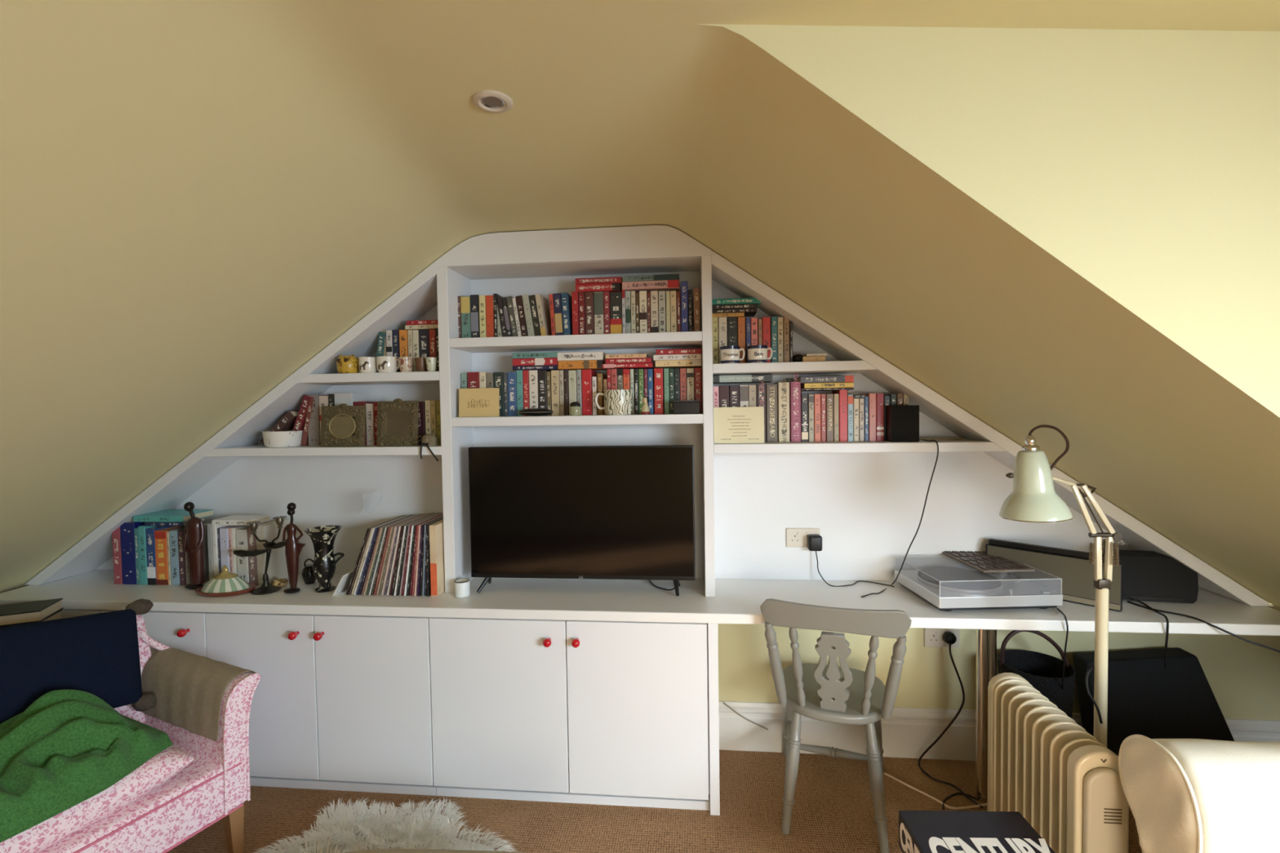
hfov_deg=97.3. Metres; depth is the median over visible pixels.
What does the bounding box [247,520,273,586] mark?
book
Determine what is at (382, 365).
print
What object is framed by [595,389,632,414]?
mug
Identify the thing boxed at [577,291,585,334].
book
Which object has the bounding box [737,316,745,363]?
book
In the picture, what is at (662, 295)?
book
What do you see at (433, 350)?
book
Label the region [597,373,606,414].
book
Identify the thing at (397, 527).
record
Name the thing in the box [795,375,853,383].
book
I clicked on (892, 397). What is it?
book
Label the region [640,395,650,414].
figurine
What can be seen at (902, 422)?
loudspeaker
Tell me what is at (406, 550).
record
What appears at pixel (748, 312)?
book
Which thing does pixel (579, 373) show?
book
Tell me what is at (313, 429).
book
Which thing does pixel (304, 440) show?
book
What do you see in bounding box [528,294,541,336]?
book
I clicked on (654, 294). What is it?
book
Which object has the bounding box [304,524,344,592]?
vase
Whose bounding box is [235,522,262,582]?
book
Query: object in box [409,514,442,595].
record
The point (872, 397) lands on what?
book
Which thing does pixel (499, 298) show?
book
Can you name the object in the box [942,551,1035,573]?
keyboard
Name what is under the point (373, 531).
record
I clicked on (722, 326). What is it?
book
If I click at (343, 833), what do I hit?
sheepskin rug
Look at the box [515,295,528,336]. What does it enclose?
book
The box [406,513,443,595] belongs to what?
record
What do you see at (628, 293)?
book
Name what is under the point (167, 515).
book
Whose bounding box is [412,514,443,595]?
record
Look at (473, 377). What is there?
book
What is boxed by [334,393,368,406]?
book
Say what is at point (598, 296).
book
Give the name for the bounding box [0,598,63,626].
book
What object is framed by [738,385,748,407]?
book
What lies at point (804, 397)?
book
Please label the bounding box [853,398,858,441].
book
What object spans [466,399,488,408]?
print
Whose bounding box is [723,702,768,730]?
cable
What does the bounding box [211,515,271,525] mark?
book
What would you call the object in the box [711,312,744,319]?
book
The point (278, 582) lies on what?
shell
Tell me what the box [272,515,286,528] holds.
candle cup
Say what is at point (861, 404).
book
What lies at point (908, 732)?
baseboard
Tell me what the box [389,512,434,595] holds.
record
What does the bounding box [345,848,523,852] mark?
footstool
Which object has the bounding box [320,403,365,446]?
picture frame
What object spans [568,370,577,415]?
book
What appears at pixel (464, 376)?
book
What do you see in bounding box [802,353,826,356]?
book
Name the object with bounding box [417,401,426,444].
book
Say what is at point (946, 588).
record player
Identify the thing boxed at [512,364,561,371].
book
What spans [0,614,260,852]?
settee
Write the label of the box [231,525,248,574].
book
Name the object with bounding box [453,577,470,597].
candle
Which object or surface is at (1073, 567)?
monitor
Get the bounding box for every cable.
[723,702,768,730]
[815,551,894,586]
[861,439,938,597]
[884,772,987,809]
[917,644,982,808]
[942,792,979,809]
[1056,608,1068,689]
[1127,600,1279,652]
[1130,597,1168,669]
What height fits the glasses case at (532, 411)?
0.033 m
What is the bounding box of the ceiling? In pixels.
[0,0,1279,611]
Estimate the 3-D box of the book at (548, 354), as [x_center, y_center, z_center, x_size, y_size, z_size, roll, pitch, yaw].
[-0.451,-0.312,2.506,0.199,0.024,0.121,-1,2,6]
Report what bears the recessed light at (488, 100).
in the ceiling
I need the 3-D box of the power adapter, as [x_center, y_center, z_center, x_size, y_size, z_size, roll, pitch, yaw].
[0.768,0.510,2.471,0.058,0.068,0.045,-1,2,6]
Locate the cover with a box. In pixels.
[141,648,256,741]
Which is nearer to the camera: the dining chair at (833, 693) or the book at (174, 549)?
the dining chair at (833, 693)
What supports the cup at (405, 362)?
on the shelving unit
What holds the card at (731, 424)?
on the shelving unit
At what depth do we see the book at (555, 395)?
2.44 m
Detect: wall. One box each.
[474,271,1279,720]
[705,24,1279,417]
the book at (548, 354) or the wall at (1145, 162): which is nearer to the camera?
the wall at (1145, 162)
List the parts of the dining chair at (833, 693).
post, leg, leg, seat, comb rail, leg, leg, post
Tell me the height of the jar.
0.058 m
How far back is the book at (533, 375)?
2.45 m
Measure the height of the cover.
0.201 m
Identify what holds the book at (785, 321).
on the shelving unit
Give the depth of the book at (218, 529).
2.56 m
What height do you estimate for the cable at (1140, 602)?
0.275 m
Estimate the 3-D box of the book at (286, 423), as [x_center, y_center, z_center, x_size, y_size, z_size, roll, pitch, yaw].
[-1.656,0.007,2.644,0.176,0.164,0.138,-1,2,6]
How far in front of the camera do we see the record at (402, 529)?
2.37 m
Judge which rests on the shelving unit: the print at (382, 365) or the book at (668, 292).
the book at (668, 292)
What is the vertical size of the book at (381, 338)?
0.189 m
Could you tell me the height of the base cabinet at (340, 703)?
0.744 m
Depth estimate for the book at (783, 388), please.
2.36 m
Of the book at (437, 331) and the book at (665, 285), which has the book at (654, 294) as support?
the book at (665, 285)
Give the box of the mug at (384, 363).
[376,355,399,372]
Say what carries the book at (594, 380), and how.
on the shelving unit
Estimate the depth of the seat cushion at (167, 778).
1.67 m
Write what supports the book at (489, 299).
on the shelving unit
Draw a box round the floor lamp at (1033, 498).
[998,424,1123,747]
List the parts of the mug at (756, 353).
handle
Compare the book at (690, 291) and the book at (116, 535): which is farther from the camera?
the book at (116, 535)
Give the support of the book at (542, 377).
on the shelving unit
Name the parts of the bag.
handle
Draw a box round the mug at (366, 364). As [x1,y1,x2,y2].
[358,356,377,373]
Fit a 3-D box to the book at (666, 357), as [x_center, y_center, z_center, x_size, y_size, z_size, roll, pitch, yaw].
[0.164,-0.297,2.446,0.203,0.023,0.121,-1,2,6]
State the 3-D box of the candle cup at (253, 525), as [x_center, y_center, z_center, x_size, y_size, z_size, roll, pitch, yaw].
[-1.693,0.445,2.467,0.052,0.050,0.052,-1,2,6]
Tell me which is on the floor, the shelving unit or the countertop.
the countertop
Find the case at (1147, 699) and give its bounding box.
[1072,647,1234,755]
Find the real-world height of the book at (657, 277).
0.024 m
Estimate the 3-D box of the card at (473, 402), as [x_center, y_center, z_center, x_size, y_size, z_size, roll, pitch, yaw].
[-0.689,-0.103,2.411,0.178,0.122,0.010,-1,2,6]
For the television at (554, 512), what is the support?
on the countertop
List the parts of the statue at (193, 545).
arm, arm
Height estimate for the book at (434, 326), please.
0.018 m
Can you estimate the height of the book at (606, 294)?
0.192 m
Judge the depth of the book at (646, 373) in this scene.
2.40 m
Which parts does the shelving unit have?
shelf, shelf, header panel, shelf, shelf, panel, shelf, shelf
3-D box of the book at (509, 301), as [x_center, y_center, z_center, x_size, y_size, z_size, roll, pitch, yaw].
[-0.552,-0.476,2.514,0.049,0.188,0.125,-1,2,6]
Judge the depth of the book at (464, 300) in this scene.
2.47 m
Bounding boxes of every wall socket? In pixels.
[786,528,819,547]
[924,627,959,647]
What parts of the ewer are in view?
handle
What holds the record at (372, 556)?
on the countertop
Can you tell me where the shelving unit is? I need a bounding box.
[24,225,1274,606]
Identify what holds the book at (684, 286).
on the shelving unit
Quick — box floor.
[166,750,1142,852]
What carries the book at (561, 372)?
on the shelving unit
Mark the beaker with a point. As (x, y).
(420, 362)
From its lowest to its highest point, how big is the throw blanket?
0.222 m
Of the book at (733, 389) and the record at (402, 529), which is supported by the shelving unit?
the book at (733, 389)
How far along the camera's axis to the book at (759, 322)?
2.35 m
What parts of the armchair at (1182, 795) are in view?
panel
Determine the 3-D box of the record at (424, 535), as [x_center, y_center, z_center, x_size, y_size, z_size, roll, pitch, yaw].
[-0.892,0.558,2.511,0.026,0.302,0.300,-1,2,6]
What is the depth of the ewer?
2.55 m
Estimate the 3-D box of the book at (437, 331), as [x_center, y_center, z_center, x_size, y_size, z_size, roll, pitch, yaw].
[-0.887,-0.336,2.550,0.015,0.191,0.126,-1,2,6]
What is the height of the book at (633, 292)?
0.191 m
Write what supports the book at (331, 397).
on the shelving unit
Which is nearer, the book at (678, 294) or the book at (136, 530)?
the book at (678, 294)
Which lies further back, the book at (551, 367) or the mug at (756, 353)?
the book at (551, 367)
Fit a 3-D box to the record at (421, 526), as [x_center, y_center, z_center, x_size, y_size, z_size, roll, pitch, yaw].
[-0.911,0.559,2.510,0.034,0.301,0.300,-1,2,6]
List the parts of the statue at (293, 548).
arm, arm, sash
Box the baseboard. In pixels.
[718,701,1279,760]
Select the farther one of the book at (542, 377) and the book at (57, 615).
the book at (542, 377)
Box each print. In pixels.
[359,360,368,369]
[377,360,387,369]
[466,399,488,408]
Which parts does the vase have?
handle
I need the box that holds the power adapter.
[807,534,822,551]
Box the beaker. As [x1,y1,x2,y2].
[413,357,426,371]
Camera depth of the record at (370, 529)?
2.39 m
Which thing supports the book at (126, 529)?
on the countertop
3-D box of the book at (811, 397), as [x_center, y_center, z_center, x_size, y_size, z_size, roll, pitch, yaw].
[0.720,-0.037,2.411,0.021,0.196,0.138,-1,2,6]
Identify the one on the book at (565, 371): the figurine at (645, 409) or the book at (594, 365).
the book at (594, 365)
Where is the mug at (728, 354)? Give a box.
[720,346,745,363]
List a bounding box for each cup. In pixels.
[246,520,260,533]
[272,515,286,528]
[398,356,413,372]
[425,357,437,371]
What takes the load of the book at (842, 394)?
on the shelving unit
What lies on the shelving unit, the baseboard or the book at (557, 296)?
the book at (557, 296)
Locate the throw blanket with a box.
[0,689,173,843]
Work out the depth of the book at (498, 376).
2.46 m
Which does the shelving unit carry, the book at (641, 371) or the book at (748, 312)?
the book at (641, 371)
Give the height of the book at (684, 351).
0.022 m
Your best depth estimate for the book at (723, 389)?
2.37 m
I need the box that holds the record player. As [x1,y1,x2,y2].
[894,555,1062,611]
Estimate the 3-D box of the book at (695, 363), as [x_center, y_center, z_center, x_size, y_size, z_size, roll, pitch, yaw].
[0.168,-0.271,2.447,0.195,0.027,0.120,-1,2,6]
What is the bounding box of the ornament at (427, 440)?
[417,434,439,461]
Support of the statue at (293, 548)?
on the countertop
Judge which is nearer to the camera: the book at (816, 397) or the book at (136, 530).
the book at (816, 397)
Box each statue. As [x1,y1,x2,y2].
[182,502,204,589]
[282,502,306,593]
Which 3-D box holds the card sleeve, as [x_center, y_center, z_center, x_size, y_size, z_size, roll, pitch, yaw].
[-1.273,0.673,2.491,0.054,0.089,0.200,-1,2,6]
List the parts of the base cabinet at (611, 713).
door, knob, knob, door, panel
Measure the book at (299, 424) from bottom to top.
0.235 m
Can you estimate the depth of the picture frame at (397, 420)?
2.46 m
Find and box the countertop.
[0,569,1279,802]
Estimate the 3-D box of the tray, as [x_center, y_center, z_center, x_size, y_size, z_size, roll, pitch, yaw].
[-1.817,0.715,2.468,0.258,0.019,0.160,-1,2,6]
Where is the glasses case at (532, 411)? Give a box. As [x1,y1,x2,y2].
[518,408,553,416]
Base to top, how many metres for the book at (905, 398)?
0.192 m
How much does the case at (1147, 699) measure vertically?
0.533 m
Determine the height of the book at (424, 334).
0.193 m
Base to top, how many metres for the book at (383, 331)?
0.196 m
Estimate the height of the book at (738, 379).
0.030 m
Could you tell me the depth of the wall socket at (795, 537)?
2.50 m
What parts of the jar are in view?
lid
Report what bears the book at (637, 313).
on the shelving unit
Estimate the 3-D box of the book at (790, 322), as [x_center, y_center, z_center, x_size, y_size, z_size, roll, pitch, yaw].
[0.636,-0.355,2.409,0.011,0.182,0.135,-1,2,6]
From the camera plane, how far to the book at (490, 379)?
2.47 m
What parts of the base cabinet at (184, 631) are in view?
knob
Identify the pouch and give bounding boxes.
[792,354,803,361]
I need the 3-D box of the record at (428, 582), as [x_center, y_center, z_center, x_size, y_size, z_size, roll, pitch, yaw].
[-0.875,0.558,2.506,0.007,0.302,0.300,1,2,6]
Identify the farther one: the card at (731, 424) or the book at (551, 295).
the book at (551, 295)
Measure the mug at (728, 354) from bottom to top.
0.068 m
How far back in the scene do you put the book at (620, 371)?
2.41 m
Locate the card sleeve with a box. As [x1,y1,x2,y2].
[333,570,353,595]
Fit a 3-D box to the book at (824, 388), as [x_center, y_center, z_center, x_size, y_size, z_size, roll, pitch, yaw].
[0.782,-0.157,2.392,0.212,0.009,0.120,-1,2,6]
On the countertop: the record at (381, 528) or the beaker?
the record at (381, 528)
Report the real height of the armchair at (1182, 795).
0.756 m
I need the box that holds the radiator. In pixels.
[986,672,1128,852]
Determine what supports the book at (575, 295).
on the shelving unit
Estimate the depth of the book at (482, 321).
2.46 m
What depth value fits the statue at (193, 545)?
2.50 m
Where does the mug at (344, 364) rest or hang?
on the shelving unit
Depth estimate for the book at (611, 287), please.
2.41 m
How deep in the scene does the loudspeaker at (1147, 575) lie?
2.16 m
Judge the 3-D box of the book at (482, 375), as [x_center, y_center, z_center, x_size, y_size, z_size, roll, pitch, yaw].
[-0.685,-0.143,2.531,0.029,0.195,0.118,-1,2,6]
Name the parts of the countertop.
leg, leg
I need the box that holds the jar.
[568,401,581,415]
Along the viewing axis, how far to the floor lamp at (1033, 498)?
1.74 m
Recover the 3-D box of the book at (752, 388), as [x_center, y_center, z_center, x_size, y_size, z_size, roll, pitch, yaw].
[0.480,-0.056,2.429,0.031,0.241,0.132,-1,2,6]
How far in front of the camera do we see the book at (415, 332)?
2.50 m
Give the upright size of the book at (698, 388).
0.194 m
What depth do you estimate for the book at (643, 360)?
2.41 m
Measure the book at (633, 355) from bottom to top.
0.018 m
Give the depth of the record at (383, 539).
2.38 m
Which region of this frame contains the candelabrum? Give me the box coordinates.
[232,515,287,595]
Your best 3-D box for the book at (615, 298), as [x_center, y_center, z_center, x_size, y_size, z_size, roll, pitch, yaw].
[-0.096,-0.482,2.474,0.050,0.189,0.137,-1,2,6]
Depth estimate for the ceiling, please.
1.39 m
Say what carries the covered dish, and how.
on the countertop
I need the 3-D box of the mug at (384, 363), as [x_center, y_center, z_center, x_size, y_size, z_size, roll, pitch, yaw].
[-1.098,-0.267,2.445,0.083,0.068,0.083,-2,2,-39]
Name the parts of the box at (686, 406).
lid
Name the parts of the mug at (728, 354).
handle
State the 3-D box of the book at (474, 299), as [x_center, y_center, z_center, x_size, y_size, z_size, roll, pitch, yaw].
[-0.719,-0.479,2.529,0.035,0.200,0.124,-1,2,6]
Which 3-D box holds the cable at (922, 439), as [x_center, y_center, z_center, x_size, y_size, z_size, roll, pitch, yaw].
[1.033,0.372,2.315,0.282,0.641,0.226,-1,2,6]
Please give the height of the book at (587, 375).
0.197 m
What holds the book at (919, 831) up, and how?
on the stool
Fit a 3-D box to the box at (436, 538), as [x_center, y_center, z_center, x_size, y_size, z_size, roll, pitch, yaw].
[-0.853,0.559,2.488,0.030,0.300,0.260,-1,2,6]
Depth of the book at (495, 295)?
2.45 m
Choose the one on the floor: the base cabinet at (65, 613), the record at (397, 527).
the base cabinet at (65, 613)
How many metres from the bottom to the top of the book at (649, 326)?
0.184 m
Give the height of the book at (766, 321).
0.196 m
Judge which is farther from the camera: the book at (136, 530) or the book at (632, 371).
the book at (136, 530)
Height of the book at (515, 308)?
0.181 m
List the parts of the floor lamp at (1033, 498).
knob, lamp shade, arm, tension rod, arm, arm, arm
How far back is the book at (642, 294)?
2.39 m
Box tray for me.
[194,582,256,596]
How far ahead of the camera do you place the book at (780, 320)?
2.34 m
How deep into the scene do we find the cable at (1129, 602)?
1.95 m
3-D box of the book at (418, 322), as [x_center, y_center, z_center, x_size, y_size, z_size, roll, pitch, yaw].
[-0.957,-0.463,2.550,0.148,0.020,0.120,-1,2,6]
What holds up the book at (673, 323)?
on the shelving unit
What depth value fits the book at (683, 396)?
2.39 m
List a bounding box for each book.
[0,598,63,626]
[0,609,62,627]
[111,527,122,584]
[120,521,145,584]
[133,509,214,522]
[133,527,141,584]
[137,524,159,584]
[144,517,204,525]
[145,525,175,585]
[154,525,184,585]
[166,531,171,584]
[168,527,184,585]
[177,529,186,585]
[183,521,212,584]
[207,522,213,580]
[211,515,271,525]
[212,524,229,576]
[217,524,230,573]
[219,525,236,572]
[228,525,240,573]
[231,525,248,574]
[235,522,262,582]
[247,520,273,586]
[256,518,290,585]
[259,410,298,446]
[292,394,311,431]
[300,396,314,446]
[306,394,328,446]
[319,395,328,438]
[328,394,334,406]
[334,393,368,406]
[353,401,377,445]
[365,403,374,445]
[373,402,377,445]
[376,331,386,373]
[381,329,386,355]
[386,329,393,356]
[392,329,399,372]
[399,329,408,372]
[404,324,438,329]
[406,320,437,324]
[407,329,413,372]
[412,329,419,371]
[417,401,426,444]
[418,328,429,371]
[424,400,431,434]
[429,328,436,371]
[431,400,436,435]
[435,328,439,371]
[435,400,440,444]
[457,296,462,337]
[460,295,471,337]
[461,373,467,388]
[467,372,479,388]
[470,294,479,337]
[479,295,486,337]
[479,372,488,388]
[485,295,494,337]
[486,373,493,387]
[493,293,500,337]
[493,301,502,337]
[493,372,504,416]
[497,296,507,337]
[502,297,512,336]
[503,372,508,416]
[506,296,518,336]
[507,372,517,416]
[511,297,521,336]
[512,351,558,358]
[512,357,558,366]
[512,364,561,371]
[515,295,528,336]
[516,370,524,416]
[521,294,534,336]
[522,370,529,416]
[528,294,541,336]
[528,370,538,408]
[534,294,551,335]
[537,370,549,415]
[546,371,551,415]
[548,293,555,335]
[551,370,559,415]
[553,293,563,335]
[557,351,607,361]
[558,360,605,370]
[559,370,564,415]
[560,292,572,335]
[563,368,571,415]
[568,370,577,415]
[571,291,578,334]
[575,276,622,285]
[575,283,622,293]
[576,369,582,415]
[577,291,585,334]
[581,369,596,415]
[584,292,595,334]
[591,376,597,415]
[594,292,604,333]
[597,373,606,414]
[602,363,654,369]
[603,291,610,333]
[603,379,607,414]
[605,353,648,359]
[605,357,653,364]
[607,368,611,390]
[609,292,622,333]
[611,368,617,389]
[617,368,623,389]
[622,273,679,284]
[622,280,679,293]
[622,289,626,333]
[622,368,630,389]
[625,290,631,333]
[630,368,635,414]
[631,290,635,333]
[634,368,639,414]
[635,293,639,333]
[638,368,644,414]
[639,290,648,333]
[644,368,648,404]
[647,292,651,333]
[647,368,654,414]
[650,290,658,332]
[653,353,701,362]
[653,368,664,413]
[655,359,701,368]
[656,348,701,355]
[658,290,666,332]
[663,368,669,413]
[666,290,671,332]
[669,368,674,413]
[670,290,677,332]
[674,368,679,400]
[676,291,681,332]
[680,280,688,331]
[680,368,687,400]
[686,368,693,399]
[688,289,692,331]
[693,288,700,331]
[694,367,702,413]
[711,297,760,307]
[711,303,756,310]
[711,308,756,316]
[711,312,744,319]
[711,316,718,364]
[712,374,772,383]
[712,386,719,442]
[717,316,727,364]
[719,385,728,407]
[726,316,737,346]
[728,385,739,407]
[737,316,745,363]
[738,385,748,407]
[745,317,751,363]
[748,385,756,406]
[750,317,757,345]
[755,382,766,442]
[757,319,762,345]
[761,316,770,362]
[765,384,777,442]
[770,316,777,362]
[773,379,789,442]
[777,316,783,362]
[782,317,789,362]
[789,320,792,362]
[789,374,800,442]
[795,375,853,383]
[800,382,853,388]
[800,387,853,391]
[800,393,808,441]
[801,355,825,361]
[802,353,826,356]
[808,394,813,441]
[808,394,821,441]
[820,394,826,441]
[826,394,833,441]
[831,390,847,441]
[833,394,839,441]
[847,394,853,441]
[853,394,865,398]
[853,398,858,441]
[858,398,864,441]
[860,393,875,440]
[863,396,868,441]
[875,393,884,440]
[884,394,896,405]
[884,395,889,440]
[890,393,902,405]
[898,810,1054,852]
[902,394,908,404]
[919,436,963,439]
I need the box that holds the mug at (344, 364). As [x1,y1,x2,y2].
[336,354,359,373]
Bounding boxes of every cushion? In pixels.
[0,598,156,724]
[0,745,194,852]
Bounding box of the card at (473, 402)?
[458,387,499,417]
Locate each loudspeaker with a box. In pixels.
[885,404,919,441]
[1103,550,1198,603]
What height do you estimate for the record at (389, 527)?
0.293 m
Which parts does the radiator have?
control panel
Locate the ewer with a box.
[301,558,315,584]
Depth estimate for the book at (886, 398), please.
2.32 m
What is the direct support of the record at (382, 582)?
on the countertop
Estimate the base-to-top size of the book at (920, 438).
0.006 m
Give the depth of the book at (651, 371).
2.40 m
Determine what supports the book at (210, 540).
on the countertop
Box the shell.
[270,577,288,586]
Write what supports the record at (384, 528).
on the countertop
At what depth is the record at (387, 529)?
2.38 m
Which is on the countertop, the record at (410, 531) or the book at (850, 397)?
the record at (410, 531)
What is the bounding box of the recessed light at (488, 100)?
[472,89,512,113]
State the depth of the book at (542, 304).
2.45 m
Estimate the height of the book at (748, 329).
0.198 m
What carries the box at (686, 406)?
on the shelving unit
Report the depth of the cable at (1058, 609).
2.03 m
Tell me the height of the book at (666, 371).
0.194 m
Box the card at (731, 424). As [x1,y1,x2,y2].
[713,406,764,443]
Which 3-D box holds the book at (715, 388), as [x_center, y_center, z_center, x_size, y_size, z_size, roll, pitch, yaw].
[0.330,-0.053,2.449,0.024,0.238,0.134,-1,2,6]
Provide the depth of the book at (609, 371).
2.42 m
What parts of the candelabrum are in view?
dish, arm, arm, dish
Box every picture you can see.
[330,415,354,437]
[386,410,408,435]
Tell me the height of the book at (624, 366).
0.018 m
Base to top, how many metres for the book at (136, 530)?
0.260 m
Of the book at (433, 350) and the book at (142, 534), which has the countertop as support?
the book at (142, 534)
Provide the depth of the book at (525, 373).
2.46 m
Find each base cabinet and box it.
[60,608,103,618]
[101,609,207,657]
[205,612,436,795]
[429,617,719,815]
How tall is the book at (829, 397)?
0.197 m
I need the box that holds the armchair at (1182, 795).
[1118,734,1279,852]
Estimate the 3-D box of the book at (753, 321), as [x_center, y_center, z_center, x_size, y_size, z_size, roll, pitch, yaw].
[0.486,-0.359,2.423,0.027,0.195,0.132,-1,2,6]
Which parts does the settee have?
seat frame, arm, leg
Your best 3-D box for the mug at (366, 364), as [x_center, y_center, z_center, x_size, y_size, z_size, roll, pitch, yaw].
[-1.185,-0.266,2.453,0.077,0.068,0.076,-1,2,6]
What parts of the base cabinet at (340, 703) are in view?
door, knob, knob, door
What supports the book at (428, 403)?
on the shelving unit
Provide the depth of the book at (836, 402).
2.34 m
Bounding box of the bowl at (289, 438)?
[262,430,302,447]
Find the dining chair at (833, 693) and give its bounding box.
[760,598,911,852]
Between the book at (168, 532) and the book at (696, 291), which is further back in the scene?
the book at (168, 532)
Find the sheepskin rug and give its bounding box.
[253,796,518,852]
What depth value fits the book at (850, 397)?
2.33 m
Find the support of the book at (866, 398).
on the shelving unit
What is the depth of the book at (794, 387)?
2.35 m
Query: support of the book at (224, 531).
on the countertop
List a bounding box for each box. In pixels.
[429,519,444,596]
[672,400,700,413]
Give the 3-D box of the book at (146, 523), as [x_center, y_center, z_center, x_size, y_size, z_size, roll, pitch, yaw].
[-2.169,0.444,2.629,0.192,0.018,0.120,-1,2,6]
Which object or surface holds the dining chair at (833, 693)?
on the floor
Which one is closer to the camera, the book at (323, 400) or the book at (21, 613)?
the book at (21, 613)
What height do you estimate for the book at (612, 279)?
0.026 m
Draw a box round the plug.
[942,631,956,644]
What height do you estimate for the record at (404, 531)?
0.298 m
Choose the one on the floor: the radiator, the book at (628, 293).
the radiator
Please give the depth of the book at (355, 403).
2.54 m
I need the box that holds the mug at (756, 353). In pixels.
[747,345,772,363]
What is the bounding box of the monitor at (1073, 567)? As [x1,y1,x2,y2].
[985,538,1123,612]
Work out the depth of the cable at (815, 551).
2.44 m
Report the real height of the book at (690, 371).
0.192 m
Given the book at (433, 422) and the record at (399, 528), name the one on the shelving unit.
the book at (433, 422)
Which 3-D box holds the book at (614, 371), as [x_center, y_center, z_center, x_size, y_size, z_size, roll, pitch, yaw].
[-0.105,-0.151,2.480,0.025,0.196,0.125,-1,2,6]
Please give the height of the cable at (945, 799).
0.008 m
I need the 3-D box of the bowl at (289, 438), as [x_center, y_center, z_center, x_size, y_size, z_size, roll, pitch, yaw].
[-1.620,0.056,2.557,0.164,0.071,0.164,-1,2,6]
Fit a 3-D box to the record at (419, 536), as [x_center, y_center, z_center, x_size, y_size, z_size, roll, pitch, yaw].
[-0.920,0.559,2.512,0.037,0.301,0.300,-1,2,6]
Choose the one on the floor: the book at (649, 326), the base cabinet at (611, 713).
the base cabinet at (611, 713)
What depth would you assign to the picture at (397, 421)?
2.46 m
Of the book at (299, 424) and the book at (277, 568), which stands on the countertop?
the book at (277, 568)
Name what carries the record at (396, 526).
on the countertop
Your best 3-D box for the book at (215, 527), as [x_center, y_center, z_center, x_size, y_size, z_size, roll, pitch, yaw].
[-1.923,0.581,2.638,0.018,0.278,0.163,-1,2,6]
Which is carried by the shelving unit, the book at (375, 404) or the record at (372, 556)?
the book at (375, 404)
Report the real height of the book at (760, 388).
0.284 m
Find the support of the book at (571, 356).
on the book at (594, 365)
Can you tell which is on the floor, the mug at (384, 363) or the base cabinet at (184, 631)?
the base cabinet at (184, 631)
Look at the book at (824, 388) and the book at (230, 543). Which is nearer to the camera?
the book at (824, 388)
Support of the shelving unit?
on the countertop
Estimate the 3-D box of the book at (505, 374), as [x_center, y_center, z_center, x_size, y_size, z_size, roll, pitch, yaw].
[-0.582,-0.143,2.532,0.016,0.193,0.137,-1,2,6]
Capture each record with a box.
[346,515,404,595]
[348,515,405,595]
[351,515,407,595]
[353,515,408,595]
[355,514,411,595]
[358,514,413,595]
[361,514,414,595]
[363,514,416,595]
[366,514,417,595]
[368,513,420,595]
[370,513,422,595]
[373,513,423,595]
[376,513,425,595]
[378,513,426,595]
[381,513,428,595]
[384,512,431,595]
[386,512,433,595]
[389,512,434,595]
[391,512,435,595]
[394,512,437,595]
[395,512,439,595]
[399,512,440,595]
[401,512,441,595]
[404,512,443,595]
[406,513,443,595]
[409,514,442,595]
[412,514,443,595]
[413,515,443,595]
[416,515,443,595]
[419,516,442,595]
[422,516,443,595]
[424,517,443,595]
[426,518,443,596]
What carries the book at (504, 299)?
on the shelving unit
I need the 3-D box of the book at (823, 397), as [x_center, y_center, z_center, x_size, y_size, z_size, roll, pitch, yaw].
[0.770,-0.038,2.406,0.020,0.198,0.135,-1,2,6]
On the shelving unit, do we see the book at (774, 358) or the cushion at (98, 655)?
the book at (774, 358)
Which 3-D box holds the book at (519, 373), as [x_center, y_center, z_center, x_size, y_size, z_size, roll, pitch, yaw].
[-0.519,-0.148,2.528,0.027,0.200,0.137,-1,2,6]
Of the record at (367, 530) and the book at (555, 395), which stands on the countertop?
the record at (367, 530)
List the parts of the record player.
platter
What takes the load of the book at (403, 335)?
on the shelving unit
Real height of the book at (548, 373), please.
0.192 m
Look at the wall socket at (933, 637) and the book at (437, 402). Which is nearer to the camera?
the wall socket at (933, 637)
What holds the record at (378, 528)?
on the countertop
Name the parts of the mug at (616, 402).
handle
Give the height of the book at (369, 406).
0.189 m
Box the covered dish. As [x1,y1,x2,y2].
[194,564,256,596]
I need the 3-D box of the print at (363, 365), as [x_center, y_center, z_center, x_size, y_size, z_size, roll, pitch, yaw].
[-1.188,-0.262,2.420,0.042,0.038,0.009,-1,2,6]
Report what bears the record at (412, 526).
on the countertop
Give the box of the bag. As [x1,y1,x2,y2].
[997,630,1075,718]
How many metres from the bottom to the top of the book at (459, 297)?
0.196 m
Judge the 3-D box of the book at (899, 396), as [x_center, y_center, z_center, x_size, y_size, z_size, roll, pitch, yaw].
[1.084,-0.041,2.390,0.024,0.196,0.119,-1,2,6]
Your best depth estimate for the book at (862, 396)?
2.32 m
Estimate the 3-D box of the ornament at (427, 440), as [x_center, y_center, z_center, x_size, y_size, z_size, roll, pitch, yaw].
[-0.900,0.090,2.429,0.099,0.116,0.089,-1,2,6]
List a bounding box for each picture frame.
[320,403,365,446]
[377,398,418,446]
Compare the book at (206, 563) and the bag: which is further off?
the book at (206, 563)
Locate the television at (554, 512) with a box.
[468,444,695,595]
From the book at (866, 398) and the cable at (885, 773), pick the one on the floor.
the cable at (885, 773)

